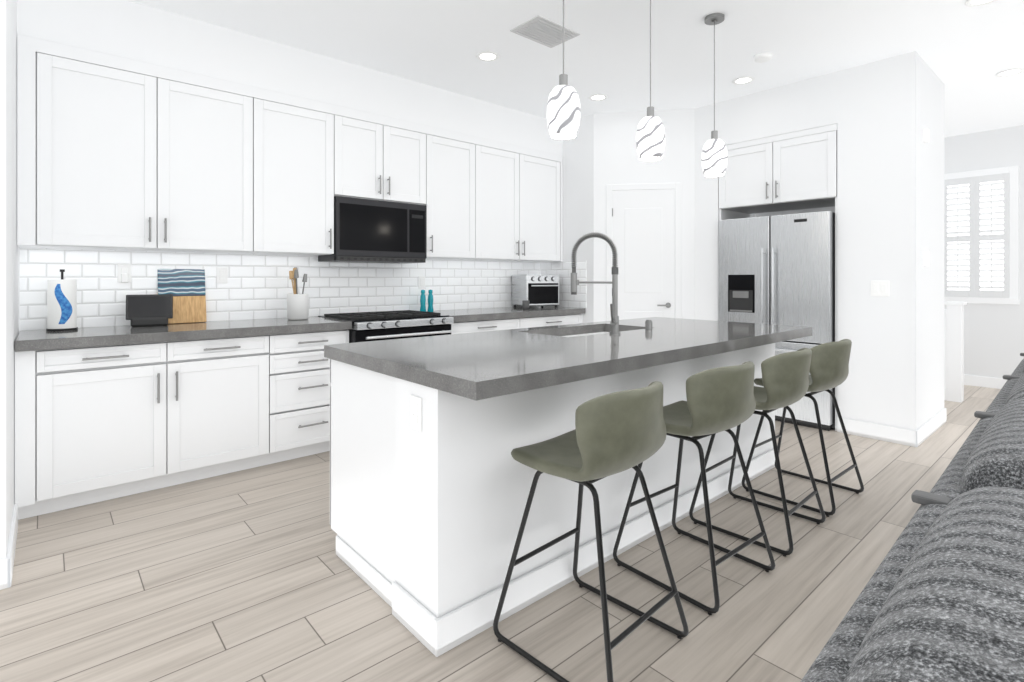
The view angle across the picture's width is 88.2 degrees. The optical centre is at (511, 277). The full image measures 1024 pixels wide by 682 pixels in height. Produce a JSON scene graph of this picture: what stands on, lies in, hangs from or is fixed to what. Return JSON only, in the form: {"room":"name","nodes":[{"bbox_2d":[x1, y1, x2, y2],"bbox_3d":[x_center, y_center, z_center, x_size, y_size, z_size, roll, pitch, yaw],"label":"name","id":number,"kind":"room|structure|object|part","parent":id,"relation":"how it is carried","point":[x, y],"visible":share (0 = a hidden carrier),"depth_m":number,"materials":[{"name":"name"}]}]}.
{"room":"kitchen","nodes":[
{"label":"kitchen","id":0,"kind":"room"},
{"bbox_2d":[0,0,18,558],"bbox_3d":[-2.517,-0.215,2.566,0.138,2.910,1.319,0,0,-41],"label":"wall","id":1,"kind":"structure","parent":0,"point":[9,289],"depth_m":2.26,"materials":[{"name":"white paint"}]},
{"bbox_2d":[0,504,17,589],"bbox_3d":[-2.269,1.180,2.286,0.168,0.120,0.760,0,0,-41],"label":"baseboard","id":2,"kind":"structure","parent":1,"relation":"attached to","point":[6,568],"depth_m":2.13,"materials":[{"name":"white wood"}]},
{"bbox_2d":[19,247,539,331],"bbox_3d":[-0.478,-0.215,5.306,9.900,2.910,0.108,0,0,-41],"label":"wall","id":3,"kind":"structure","parent":0,"point":[257,286],"depth_m":3.98,"materials":[{"name":"white tile"}]},
{"bbox_2d":[118,264,130,282],"bbox_3d":[-2.510,-0.029,3.421,0.072,0.118,0.032,0,0,-41],"label":"outlet","id":4,"kind":"object","parent":3,"relation":"attached to","point":[124,273],"depth_m":3.42,"materials":[{"name":"white plastic"}]},
{"bbox_2d":[17,34,266,253],"bbox_3d":[-2.314,-0.748,3.390,1.249,1.137,0.347,0,0,-41],"label":"upper cabinet","id":5,"kind":"object","parent":3,"relation":"attached to","point":[115,152],"depth_m":3.19,"materials":[{"name":"white wood"}]},
{"bbox_2d":[216,267,227,282],"bbox_3d":[-2.090,-0.020,3.807,0.072,0.116,0.008,0,0,-41],"label":"outlet","id":6,"kind":"object","parent":3,"relation":"attached to","point":[221,272],"depth_m":3.80,"materials":[{"name":"white plastic"}]},
{"bbox_2d":[267,90,346,257],"bbox_3d":[-1.679,-0.748,3.950,0.702,1.137,0.347,0,0,-41],"label":"upper cabinet","id":7,"kind":"object","parent":3,"relation":"attached to","point":[307,138],"depth_m":3.86,"materials":[{"name":"white wood"}]},
{"bbox_2d":[318,182,430,262],"bbox_3d":[-1.149,-0.415,4.400,0.805,0.566,0.356,0,0,-41],"label":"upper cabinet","id":8,"kind":"object","parent":3,"relation":"attached to","point":[372,225],"depth_m":4.25,"materials":[{"name":"white"}]},
{"bbox_2d":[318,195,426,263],"bbox_3d":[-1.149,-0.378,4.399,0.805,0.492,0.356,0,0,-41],"label":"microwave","id":9,"kind":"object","parent":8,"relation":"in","point":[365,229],"depth_m":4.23,"materials":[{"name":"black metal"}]},
{"bbox_2d":[347,108,430,193],"bbox_3d":[-1.154,-0.972,4.413,0.841,0.688,0.347,0,0,-41],"label":"upper cabinet","id":10,"kind":"object","parent":3,"relation":"attached to","point":[384,152],"depth_m":4.30,"materials":[{"name":"white wood"}]},
{"bbox_2d":[419,276,424,288],"bbox_3d":[-0.837,0.040,4.912,0.072,0.116,0.008,0,0,-41],"label":"outlet","id":11,"kind":"object","parent":3,"relation":"attached to","point":[421,278],"depth_m":4.91,"materials":[{"name":"white plastic"}]},
{"bbox_2d":[431,126,482,259],"bbox_3d":[-0.627,-0.748,4.877,0.593,1.137,0.347,0,0,-41],"label":"upper cabinet","id":12,"kind":"object","parent":3,"relation":"attached to","point":[456,157],"depth_m":4.77,"materials":[{"name":"white wood"}]},
{"bbox_2d":[483,138,562,261],"bbox_3d":[-0.035,-0.748,5.399,1.244,1.137,0.347,0,0,-41],"label":"upper cabinet","id":13,"kind":"object","parent":3,"relation":"attached to","point":[523,186],"depth_m":5.28,"materials":[{"name":"white wood"}]},
{"bbox_2d":[17,0,561,154],"bbox_3d":[-1.179,-1.494,4.398,4.289,0.349,0.341,0,0,-41],"label":"soffit","id":14,"kind":"structure","parent":0,"point":[136,31],"depth_m":3.67,"materials":[{"name":"white paint"}]},
{"bbox_2d":[0,385,1000,681],"bbox_3d":[2.016,1.270,2.477,9.900,0.060,7.650,0,0,-41],"label":"floor","id":15,"kind":"structure","parent":0,"point":[248,575],"depth_m":2.09,"materials":[{"name":"brown wood"}]},
{"bbox_2d":[15,334,270,519],"bbox_3d":[-2.237,0.802,3.271,1.206,0.875,0.627,0,0,-41],"label":"base cabinet","id":16,"kind":"object","parent":15,"relation":"on","point":[94,424],"depth_m":2.97,"materials":[{"name":"white wood"}]},
{"bbox_2d":[15,316,350,353],"bbox_3d":[-2.015,0.337,3.433,1.753,0.055,0.666,0,0,-41],"label":"countertop","id":17,"kind":"structure","parent":16,"relation":"on","point":[179,332],"depth_m":3.12,"materials":[{"name":"grey stone"}]},
{"bbox_2d":[46,269,77,330],"bbox_3d":[-2.666,0.129,3.129,0.144,0.360,0.144,0,0,-41],"label":"towel holder","id":18,"kind":"object","parent":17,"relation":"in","point":[62,304],"visible":1,"depth_m":3.08,"materials":[{"name":"white paper"}]},
{"bbox_2d":[126,294,172,326],"bbox_3d":[-2.343,0.208,3.417,0.250,0.202,0.095,0,0,-33],"label":"smart display","id":19,"kind":"object","parent":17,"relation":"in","point":[150,310],"visible":1,"depth_m":3.39,"materials":[{"name":"black plastic"}]},
{"bbox_2d":[157,269,206,323],"bbox_3d":[-2.263,0.123,3.626,0.280,0.371,0.070,0,0,-41],"label":"cutting board","id":20,"kind":"object","parent":17,"relation":"on","point":[185,288],"visible":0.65,"depth_m":3.63,"materials":[{"name":"brown wood"}]},
{"bbox_2d":[287,267,308,319],"bbox_3d":[-1.608,0.114,3.956,0.152,0.390,0.180,0,0,-41],"label":"utensil crock","id":21,"kind":"object","parent":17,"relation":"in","point":[297,306],"visible":1,"depth_m":3.89,"materials":[{"name":"white ceramic"}]},
{"bbox_2d":[271,330,348,463],"bbox_3d":[-1.604,0.802,3.829,0.610,0.875,0.627,0,0,-41],"label":"base cabinet","id":22,"kind":"object","parent":15,"relation":"on","point":[300,370],"depth_m":3.58,"materials":[{"name":"white wood"}]},
{"bbox_2d":[318,310,453,342],"bbox_3d":[-1.006,0.764,4.245,0.824,0.952,0.771,0,0,-41],"label":"range","id":23,"kind":"object","parent":15,"relation":"on","point":[379,325],"visible":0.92,"depth_m":4.00,"materials":[{"name":"black metal"}]},
{"bbox_2d":[451,318,526,333],"bbox_3d":[-0.416,0.802,4.877,0.882,0.875,0.627,0,0,-41],"label":"base cabinet","id":24,"kind":"object","parent":15,"relation":"on","point":[500,323],"depth_m":4.65,"materials":[{"name":"white wood"}]},
{"bbox_2d":[426,306,584,321],"bbox_3d":[-0.097,0.337,5.124,1.690,0.055,0.666,0,0,-41],"label":"countertop","id":25,"kind":"structure","parent":24,"relation":"on","point":[487,314],"depth_m":4.89,"materials":[{"name":"grey stone"}]},
{"bbox_2d":[420,289,433,311],"bbox_3d":[-0.771,0.206,4.776,0.129,0.205,0.057,0,0,-29],"label":"grinders","id":26,"kind":"object","parent":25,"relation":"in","point":[423,301],"visible":0.94,"depth_m":4.76,"materials":[{"name":"teal paint"}]},
{"bbox_2d":[522,300,529,308],"bbox_3d":[0.139,0.267,5.241,0.072,0.085,0.072,0,0,-41],"label":"mug","id":27,"kind":"object","parent":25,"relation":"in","point":[525,304],"visible":1,"depth_m":5.21,"materials":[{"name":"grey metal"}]},
{"bbox_2d":[511,274,558,307],"bbox_3d":[0.255,0.137,5.570,0.400,0.345,0.383,0,0,-27],"label":"toaster oven","id":28,"kind":"object","parent":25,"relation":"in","point":[537,290],"visible":0.94,"depth_m":5.44,"materials":[{"name":"silver metal"}]},
{"bbox_2d":[324,344,774,656],"bbox_3d":[0.433,0.802,2.970,2.670,0.875,0.974,0,0,-41],"label":"kitchen island","id":29,"kind":"object","parent":15,"relation":"on","point":[431,479],"depth_m":2.02,"materials":[{"name":"white wood"}]},
{"bbox_2d":[324,317,811,399],"bbox_3d":[0.518,0.337,2.890,2.680,0.055,1.150,0,0,-41],"label":"island countertop","id":30,"kind":"structure","parent":29,"relation":"on","point":[475,365],"depth_m":2.29,"materials":[{"name":"grey stone"}]},
{"bbox_2d":[556,328,607,335],"bbox_3d":[0.462,0.468,3.180,0.812,0.231,0.412,0,0,-41],"label":"sink","id":31,"kind":"object","parent":30,"relation":"in","point":[597,329],"depth_m":3.40,"materials":[{"name":"silver metal"}]},
{"bbox_2d":[571,232,619,335],"bbox_3d":[0.472,0.025,2.974,0.139,0.570,0.276,0,0,-41],"label":"faucet","id":32,"kind":"object","parent":30,"relation":"on","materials":[{"name":"silver metal"}]},
{"bbox_2d":[527,314,582,327],"bbox_3d":[0.171,0.802,5.394,0.941,0.875,0.627,0,0,-41],"label":"base cabinet","id":33,"kind":"object","parent":15,"relation":"on","point":[556,319],"depth_m":5.20,"materials":[{"name":"white wood"}]},
{"bbox_2d":[718,124,836,430],"bbox_3d":[2.530,-0.003,4.850,0.891,2.486,1.002,0,0,-41],"label":"fridge","id":34,"kind":"object","parent":15,"relation":"on","point":[778,269],"visible":0.73,"depth_m":4.53,"materials":[{"name":"white painted wood"},{"name":"stainless steel"},{"name":"black plastic"}]},
{"bbox_2d":[800,353,1023,681],"bbox_3d":[2.042,0.792,1.405,3.852,0.896,1.203,0,0,-43],"label":"sofa","id":35,"kind":"object","parent":15,"relation":"on","point":[940,598],"visible":1,"depth_m":0.67,"materials":[{"name":"grey fabric"}]},
{"bbox_2d":[944,301,966,402],"bbox_3d":[3.439,0.740,6.503,0.160,1.000,3.288,0,0,-41],"label":"half wall","id":36,"kind":"structure","parent":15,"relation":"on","point":[953,351],"depth_m":5.29,"materials":[{"name":"white paint"}]},
{"bbox_2d":[540,114,593,322],"bbox_3d":[0.617,-0.214,5.676,0.108,2.909,0.799,0,0,-41],"label":"wall","id":37,"kind":"structure","parent":0,"point":[578,184],"depth_m":5.51,"materials":[{"name":"white paint"}]},
{"bbox_2d":[128,0,1023,136],"bbox_3d":[2.016,-1.700,2.477,9.900,0.060,7.650,0,0,-41],"label":"ceiling","id":38,"kind":"structure","parent":0,"point":[967,54],"depth_m":3.76,"materials":[{"name":"white paint"}]},
{"bbox_2d":[476,51,498,61],"bbox_3d":[-0.182,-1.666,3.972,0.175,0.006,0.175,0,0,10],"label":"recessed light","id":39,"kind":"object","parent":38,"relation":"in","point":[488,56],"depth_m":3.97,"materials":[{"name":"white plastic"}]},
{"bbox_2d":[510,15,579,47],"bbox_3d":[0.226,-1.660,3.585,0.400,0.019,0.280,0,0,-41],"label":"ceiling vent","id":40,"kind":"object","parent":38,"relation":"in","point":[543,31],"visible":1,"depth_m":3.56,"materials":[{"name":"grey metal"}]},
{"bbox_2d":[547,0,579,139],"bbox_3d":[0.239,-1.163,2.451,0.147,1.012,0.147,0,0,4],"label":"pendant light","id":41,"kind":"object","parent":38,"relation":"hanging from","point":[563,112],"depth_m":2.39,"materials":[{"name":"white glass"}]},
{"bbox_2d":[589,94,607,100],"bbox_3d":[0.796,-1.666,4.874,0.175,0.006,0.175,0,0,40],"label":"recessed light","id":42,"kind":"object","parent":38,"relation":"in","point":[596,97],"depth_m":4.87,"materials":[{"name":"white plastic"}]},
{"bbox_2d":[636,0,664,160],"bbox_3d":[0.764,-1.163,2.913,0.147,1.012,0.147,0,0,4],"label":"pendant light","id":43,"kind":"object","parent":38,"relation":"hanging from","point":[650,134],"depth_m":2.86,"materials":[{"name":"white glass"}]},
{"bbox_2d":[702,13,727,176],"bbox_3d":[1.297,-1.163,3.383,0.147,1.012,0.147,0,0,4],"label":"pendant light","id":44,"kind":"object","parent":38,"relation":"hanging from","point":[714,153],"depth_m":3.34,"materials":[{"name":"white glass"}]},
{"bbox_2d":[732,76,754,84],"bbox_3d":[1.952,-1.666,4.454,0.175,0.006,0.175,0,0,40],"label":"recessed light","id":45,"kind":"object","parent":38,"relation":"in","point":[747,79],"depth_m":4.45,"materials":[{"name":"white plastic"}]},
{"bbox_2d":[753,52,771,62],"bbox_3d":[1.886,-1.652,3.969,0.130,0.034,0.130,0,0,-41],"label":"smoke detector","id":46,"kind":"object","parent":38,"relation":"attached to","point":[762,57],"visible":1,"depth_m":3.93,"materials":[{"name":"white plastic"}]},
{"bbox_2d":[965,0,995,6],"bbox_3d":[2.820,-1.666,3.153,0.175,0.006,0.175,0,0,40],"label":"recessed light","id":47,"kind":"object","parent":38,"relation":"in","point":[971,3],"depth_m":3.19,"materials":[{"name":"white plastic"}]},
{"bbox_2d":[996,68,1023,76],"bbox_3d":[4.039,-1.666,4.280,0.175,0.006,0.175,0,0,40],"label":"recessed light","id":48,"kind":"object","parent":38,"relation":"in","point":[1009,72],"depth_m":4.28,"materials":[{"name":"white plastic"}]},
{"bbox_2d":[594,109,694,321],"bbox_3d":[1.326,-0.214,5.290,1.005,2.909,0.166,0,0,9],"label":"wall","id":49,"kind":"structure","parent":0,"point":[644,216],"depth_m":5.27,"materials":[{"name":"white paint"}]},
{"bbox_3d":[1.310,0.150,5.267,0.477,2.180,0.566,0,0,-41],"label":"door","id":50,"kind":"part","parent":49,"relation":"part of","materials":[{"name":"white wood"}]},
{"bbox_2d":[695,103,754,320],"bbox_3d":[1.750,-0.214,6.022,1.010,2.909,1.779,0,0,-41],"label":"wall","id":51,"kind":"structure","parent":0,"point":[706,239],"depth_m":5.12,"materials":[{"name":"white paint"}]},
{"bbox_2d":[718,72,836,144],"bbox_3d":[2.672,-1.460,4.976,1.010,0.419,1.010,0,0,-41],"label":"wall","id":52,"kind":"structure","parent":0,"point":[810,103],"depth_m":4.59,"materials":[{"name":"white paint"}]},
{"bbox_2d":[755,206,834,216],"bbox_3d":[2.969,-0.005,5.237,0.220,2.490,1.010,0,0,-41],"label":"wall","id":53,"kind":"structure","parent":0,"point":[832,209],"depth_m":5.24,"materials":[{"name":"white paint"}]},
{"bbox_2d":[837,51,945,446],"bbox_3d":[3.178,-0.214,4.388,1.020,2.909,0.540,0,0,-41],"label":"wall","id":54,"kind":"structure","parent":0,"point":[890,219],"depth_m":4.02,"materials":[{"name":"white paint"}]},
{"bbox_2d":[944,125,1023,377],"bbox_3d":[5.691,-0.215,5.717,0.100,2.910,7.450,0,0,-41],"label":"wall","id":55,"kind":"structure","parent":0,"point":[994,340],"depth_m":5.95,"materials":[{"name":"white paint"}]},
{"bbox_2d":[944,166,1019,304],"bbox_3d":[5.295,-0.470,6.042,0.066,1.520,0.740,0,0,-41],"label":"shuttered window","id":56,"kind":"structure","parent":55,"relation":"attached to","point":[981,236],"depth_m":5.99,"materials":[{"name":"white wood"}]},
{"bbox_2d":[964,374,1006,388],"bbox_3d":[5.648,1.180,5.680,0.014,0.120,7.450,0,0,-41],"label":"baseboard","id":57,"kind":"structure","parent":55,"relation":"attached to","point":[983,381],"depth_m":5.99,"materials":[{"name":"white wood"}]}
]}

